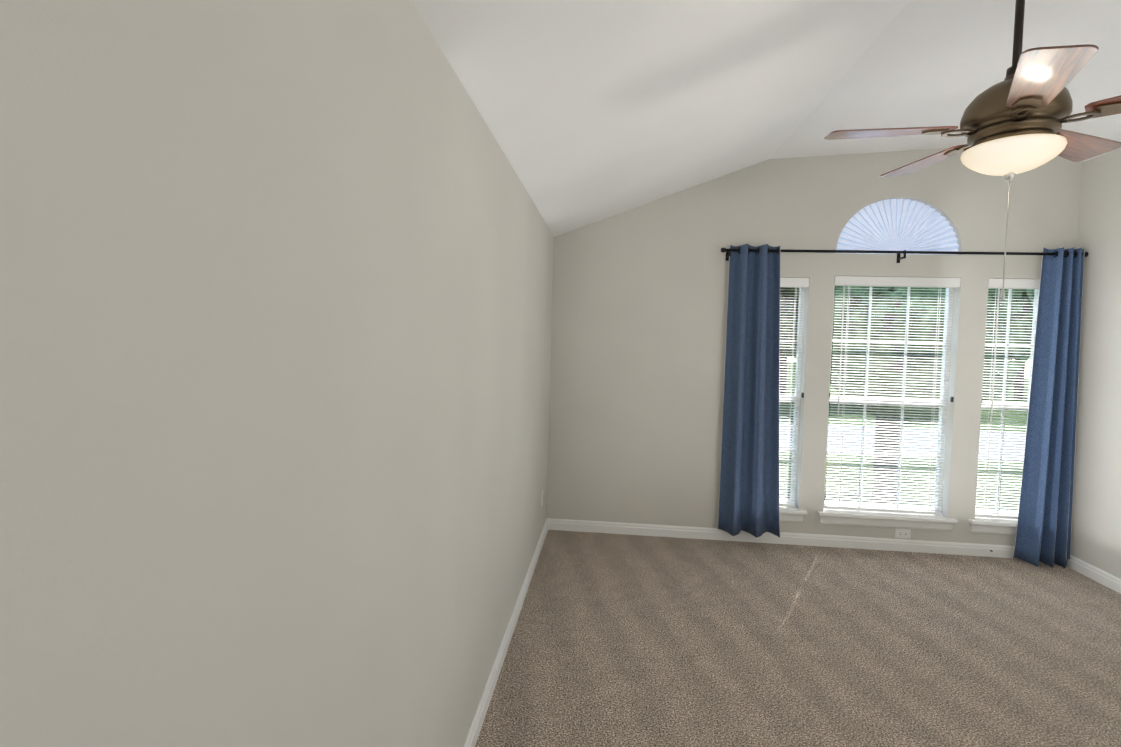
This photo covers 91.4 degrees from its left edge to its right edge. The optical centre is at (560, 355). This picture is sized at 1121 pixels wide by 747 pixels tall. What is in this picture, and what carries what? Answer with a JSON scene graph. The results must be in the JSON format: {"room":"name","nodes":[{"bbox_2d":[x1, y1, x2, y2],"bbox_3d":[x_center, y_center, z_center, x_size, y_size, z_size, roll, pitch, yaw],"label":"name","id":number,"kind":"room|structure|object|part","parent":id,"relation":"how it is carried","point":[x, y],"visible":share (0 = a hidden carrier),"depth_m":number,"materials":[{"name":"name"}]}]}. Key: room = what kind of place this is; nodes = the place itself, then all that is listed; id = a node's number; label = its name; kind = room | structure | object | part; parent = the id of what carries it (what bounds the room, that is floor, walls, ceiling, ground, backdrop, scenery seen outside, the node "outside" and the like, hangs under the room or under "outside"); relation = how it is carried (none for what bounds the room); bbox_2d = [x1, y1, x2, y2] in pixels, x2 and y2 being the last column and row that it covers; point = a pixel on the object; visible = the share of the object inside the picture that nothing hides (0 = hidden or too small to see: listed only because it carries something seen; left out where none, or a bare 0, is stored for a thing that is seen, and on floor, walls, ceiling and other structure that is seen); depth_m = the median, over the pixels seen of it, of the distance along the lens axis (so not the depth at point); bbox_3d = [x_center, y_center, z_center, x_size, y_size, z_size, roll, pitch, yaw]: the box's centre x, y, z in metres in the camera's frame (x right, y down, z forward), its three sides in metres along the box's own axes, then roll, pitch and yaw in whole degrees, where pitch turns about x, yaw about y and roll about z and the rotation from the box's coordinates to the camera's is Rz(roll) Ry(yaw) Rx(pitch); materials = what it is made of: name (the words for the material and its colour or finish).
{"room":"empty bedroom","nodes":[
{"label":"empty bedroom","id":0,"kind":"room"},
{"bbox_2d":[0,0,553,746],"bbox_3d":[-0.397,0.332,2.089,0.140,2.450,5.300,2,2,5],"label":"wall","id":1,"kind":"structure","parent":0,"point":[276,286],"depth_m":0.80,"materials":[{"name":"paint"}]},
{"bbox_2d":[463,519,547,746],"bbox_3d":[-0.352,1.512,2.130,0.016,0.092,5.020,2,2,5],"label":"baseboard","id":2,"kind":"structure","parent":1,"relation":"attached to","point":[477,721],"depth_m":2.70,"materials":[{"name":"white wood"}]},
{"bbox_2d":[541,490,542,506],"label":"electrical outlets","id":3,"kind":"object","parent":1,"relation":"attached to","point":[542,490],"depth_m":4.22,"materials":[{"name":"white plastic"}]},
{"bbox_2d":[411,0,1120,236],"bbox_3d":[1.704,-1.303,1.824,4.270,0.950,5.300,2,2,5],"label":"ceiling","id":4,"kind":"structure","parent":0,"point":[591,111],"depth_m":2.53,"materials":[{"name":"paint"}]},
{"bbox_2d":[824,0,1120,300],"bbox_3d":[1.648,-0.850,2.044,1.218,1.286,1.232,2,2,5],"label":"ceiling fan","id":5,"kind":"object","parent":4,"relation":"hanging from","point":[1012,122],"visible":1,"depth_m":1.94,"materials":[{"name":"brown metal"}]},
{"bbox_3d":[1.268,-0.863,2.113,0.440,0.032,0.163,2,2,12],"label":"blade","id":6,"kind":"part","parent":5,"relation":"part of","materials":[{"name":"brown wood"}]},
{"bbox_3d":[1.632,-0.866,2.438,0.163,0.032,0.440,1,2,-6],"label":"blade","id":7,"kind":"part","parent":5,"relation":"part of","materials":[{"name":"brown wood"}]},
{"bbox_3d":[1.662,-0.444,2.041,0.038,0.475,0.038,2,2,5],"label":"finial chain","id":8,"kind":"part","parent":5,"relation":"part of","materials":[{"name":"silver metal"}]},
{"bbox_3d":[1.670,-0.725,2.030,0.306,0.095,0.306,2,2,5],"label":"lamp shade","id":9,"kind":"part","parent":5,"relation":"part of","materials":[{"name":"white glass"}]},
{"bbox_3d":[1.675,-0.900,2.023,0.320,0.261,0.320,2,2,5],"label":"motor","id":10,"kind":"part","parent":5,"relation":"part of","materials":[{"name":"brown metal"}]},
{"bbox_3d":[1.464,-0.839,1.667,0.163,0.032,0.440,3,3,30],"label":"blade","id":11,"kind":"part","parent":5,"relation":"part of","materials":[{"name":"brown wood"}]},
{"bbox_3d":[2.053,-0.844,2.192,0.440,0.032,0.163,1,3,-24],"label":"blade","id":12,"kind":"part","parent":5,"relation":"part of","materials":[{"name":"brown wood"}]},
{"bbox_3d":[1.950,-0.828,1.716,0.163,0.032,0.440,-1,3,-41],"label":"blade","id":13,"kind":"part","parent":5,"relation":"part of","materials":[{"name":"brown wood"}]},
{"bbox_2d":[475,530,1120,746],"bbox_3d":[1.623,1.669,1.945,4.270,0.100,5.300,2,2,5],"label":"floor","id":14,"kind":"structure","parent":0,"point":[621,640],"depth_m":2.92,"materials":[{"name":"carpet"}]},
{"bbox_2d":[547,148,1081,545],"bbox_3d":[1.916,-0.077,4.444,3.990,3.200,0.140,2,2,5],"label":"wall","id":15,"kind":"structure","parent":0,"point":[639,316],"depth_m":4.42,"materials":[{"name":"paint"}]},
{"bbox_2d":[547,518,1017,558],"bbox_3d":[1.866,1.478,4.429,3.990,0.092,0.016,2,2,5],"label":"baseboard","id":16,"kind":"structure","parent":15,"relation":"attached to","point":[938,547],"depth_m":4.42,"materials":[{"name":"white wood"}]},
{"bbox_2d":[780,514,803,522],"bbox_3d":[1.697,1.302,4.438,0.520,0.075,0.018,2,2,5],"label":"apron","id":17,"kind":"object","parent":15,"relation":"attached to","point":[790,518],"visible":0.23,"depth_m":4.41,"materials":[{"name":"white wood"}]},
{"bbox_2d":[779,288,805,505],"bbox_3d":[1.734,0.299,4.501,0.460,1.865,0.070,2,2,5],"label":"window","id":18,"kind":"structure","parent":15,"relation":"in","point":[802,298],"depth_m":4.47,"materials":[{"name":"white plastic"}]},
{"bbox_2d":[779,278,808,506],"bbox_3d":[1.728,0.296,4.434,0.452,1.851,0.075,2,2,5],"label":"window blinds","id":19,"kind":"object","parent":18,"relation":"attached to","point":[796,283],"visible":0.38,"depth_m":4.43,"materials":[{"name":"white plastic"}]},
{"bbox_2d":[779,506,806,514],"bbox_3d":[1.701,1.248,4.470,0.560,0.030,0.140,2,2,5],"label":"stool","id":20,"kind":"object","parent":15,"relation":"attached to","point":[789,510],"visible":0.35,"depth_m":4.39,"materials":[{"name":"white wood"}]},
{"bbox_2d":[819,516,952,530],"bbox_3d":[2.582,1.329,4.353,1.000,0.075,0.018,2,2,5],"label":"apron","id":21,"kind":"object","parent":15,"relation":"attached to","point":[886,523],"visible":0.71,"depth_m":4.34,"materials":[{"name":"white wood"}]},
{"bbox_2d":[817,508,957,523],"bbox_3d":[2.587,1.275,4.385,1.040,0.030,0.140,2,2,5],"label":"stool","id":22,"kind":"object","parent":15,"relation":"attached to","point":[885,515],"visible":0.83,"depth_m":4.34,"materials":[{"name":"white wood"}]},
{"bbox_2d":[824,286,953,511],"bbox_3d":[2.620,0.316,4.416,0.940,1.885,0.070,2,2,5],"label":"window","id":23,"kind":"structure","parent":15,"relation":"in","point":[947,301],"depth_m":4.40,"materials":[{"name":"white plastic"}]},
{"bbox_2d":[825,276,960,514],"bbox_3d":[2.613,0.314,4.349,0.932,1.871,0.075,2,2,5],"label":"window blinds","id":24,"kind":"object","parent":23,"relation":"attached to","point":[925,282],"visible":0.94,"depth_m":4.36,"materials":[{"name":"white plastic"}]},
{"bbox_2d":[836,199,958,254],"bbox_3d":[2.654,-1.019,4.346,0.940,0.440,0.101,2,2,5],"label":"window shade","id":25,"kind":"object","parent":15,"relation":"attached to","point":[897,225],"visible":0.75,"depth_m":4.31,"materials":[{"name":"white fabric"}]},
{"bbox_2d":[895,528,910,538],"label":"electrical outlets","id":26,"kind":"object","parent":15,"relation":"attached to","point":[902,533],"depth_m":4.35,"materials":[{"name":"white plastic"}]},
{"bbox_2d":[721,248,1087,262],"bbox_3d":[2.587,-0.770,4.225,2.657,0.088,0.114,2,2,5],"label":"curtain rod","id":27,"kind":"object","parent":15,"relation":"attached to","point":[729,250],"visible":0.79,"depth_m":4.18,"materials":[{"name":"black metal"}]},
{"bbox_2d":[717,244,780,537],"bbox_3d":[1.529,0.275,4.314,0.471,2.298,0.118,2,2,5],"label":"curtain","id":28,"kind":"object","parent":27,"relation":"hanging from","point":[749,487],"visible":1,"depth_m":4.33,"materials":[{"name":"fabric"}]},
{"bbox_2d":[738,247,778,253],"bbox_3d":[1.547,-0.826,4.285,0.305,0.052,0.052,2,2,5],"label":"grommet","id":29,"kind":"object","parent":28,"relation":"attached to","point":[758,250],"visible":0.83,"depth_m":4.27,"materials":[{"name":"black metal"}]},
{"bbox_2d":[1013,247,1084,568],"bbox_3d":[3.683,0.384,4.102,0.361,2.391,0.132,2,2,5],"label":"curtain","id":30,"kind":"object","parent":27,"relation":"hanging from","point":[1044,528],"visible":0.98,"depth_m":4.11,"materials":[{"name":"fabric"}]},
{"bbox_2d":[1053,251,1077,257],"bbox_3d":[3.766,-0.757,4.073,0.167,0.052,0.052,2,2,5],"label":"grommet","id":31,"kind":"object","parent":30,"relation":"attached to","point":[1067,254],"visible":0.52,"depth_m":4.06,"materials":[{"name":"black metal"}]},
{"bbox_2d":[968,517,1017,526],"bbox_3d":[3.482,1.303,4.299,0.560,0.030,0.140,2,2,5],"label":"stool","id":32,"kind":"object","parent":15,"relation":"attached to","point":[994,521],"visible":0.44,"depth_m":4.25,"materials":[{"name":"white wood"}]},
{"bbox_2d":[970,524,1016,534],"bbox_3d":[3.478,1.357,4.268,0.520,0.075,0.018,2,2,5],"label":"apron","id":33,"kind":"object","parent":15,"relation":"attached to","point":[993,529],"visible":0.47,"depth_m":4.27,"materials":[{"name":"white wood"}]},
{"bbox_2d":[975,289,1038,515],"bbox_3d":[3.515,0.344,4.330,0.460,1.885,0.070,2,2,5],"label":"window","id":34,"kind":"structure","parent":15,"relation":"in","point":[1009,308],"depth_m":4.33,"materials":[{"name":"white plastic"}]},
{"bbox_2d":[975,278,1039,518],"bbox_3d":[3.509,0.342,4.264,0.452,1.871,0.075,2,2,5],"label":"window blinds","id":35,"kind":"object","parent":34,"relation":"attached to","point":[994,283],"visible":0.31,"depth_m":4.28,"materials":[{"name":"white plastic"}]},
{"bbox_2d":[1070,148,1120,578],"bbox_3d":[3.720,0.160,1.684,0.140,3.050,5.300,2,2,5],"label":"wall","id":36,"kind":"structure","parent":0,"point":[1096,529],"depth_m":3.92,"materials":[{"name":"paint"}]},
{"bbox_2d":[1066,555,1120,593],"bbox_3d":[3.602,1.634,1.752,0.016,0.092,5.020,2,2,5],"label":"baseboard","id":37,"kind":"structure","parent":36,"relation":"attached to","point":[1102,577],"depth_m":3.90,"materials":[{"name":"white wood"}]},
{"label":"outside","id":38,"kind":"structure","parent":0,"visible":0},
{"bbox_2d":[779,361,1028,510],"bbox_3d":[5.587,2.282,64.582,120.000,0.200,119.700,2,2,5],"label":"ground","id":39,"kind":"structure","parent":38,"point":[789,362],"depth_m":20.69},
{"bbox_2d":[780,326,796,394],"bbox_3d":[17.386,-3.566,41.895,9.336,13.965,8.953,2,2,5],"label":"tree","id":40,"kind":"object","parent":39,"relation":"on","point":[783,371],"depth_m":42.08,"materials":[{"name":"green plant"}]},
{"bbox_2d":[780,317,797,357],"bbox_3d":[6.151,-2.493,19.666,9.006,13.020,8.790,2,2,5],"label":"tree","id":41,"kind":"object","parent":39,"relation":"on","point":[788,330],"depth_m":16.03,"materials":[{"name":"green plant"}]},
{"bbox_2d":[780,287,798,319],"bbox_3d":[3.698,-1.366,10.998,7.023,11.339,6.664,2,2,5],"label":"tree","id":42,"kind":"object","parent":39,"relation":"on","point":[787,296],"depth_m":10.15,"materials":[{"name":"green plant"}]},
{"bbox_2d":[779,423,1025,461],"bbox_3d":[1.532,3.767,22.654,120.000,0.020,18.000,2,2,5],"label":"street","id":43,"kind":"structure","parent":39,"relation":"on","point":[909,440],"depth_m":25.89,"materials":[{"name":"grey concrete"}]},
{"bbox_2d":[785,286,1033,503],"bbox_3d":[5.827,-0.844,10.501,6.841,10.452,6.466,2,2,5],"label":"tree","id":44,"kind":"object","parent":39,"relation":"on","point":[901,301],"depth_m":8.17,"materials":[{"name":"green plant"}]},
{"bbox_2d":[1013,289,1033,398],"bbox_3d":[40.031,-2.933,48.177,10.453,13.419,8.336,2,2,5],"label":"tree","id":45,"kind":"object","parent":39,"relation":"on","point":[1020,375],"depth_m":47.70,"materials":[{"name":"green plant"}]}
]}

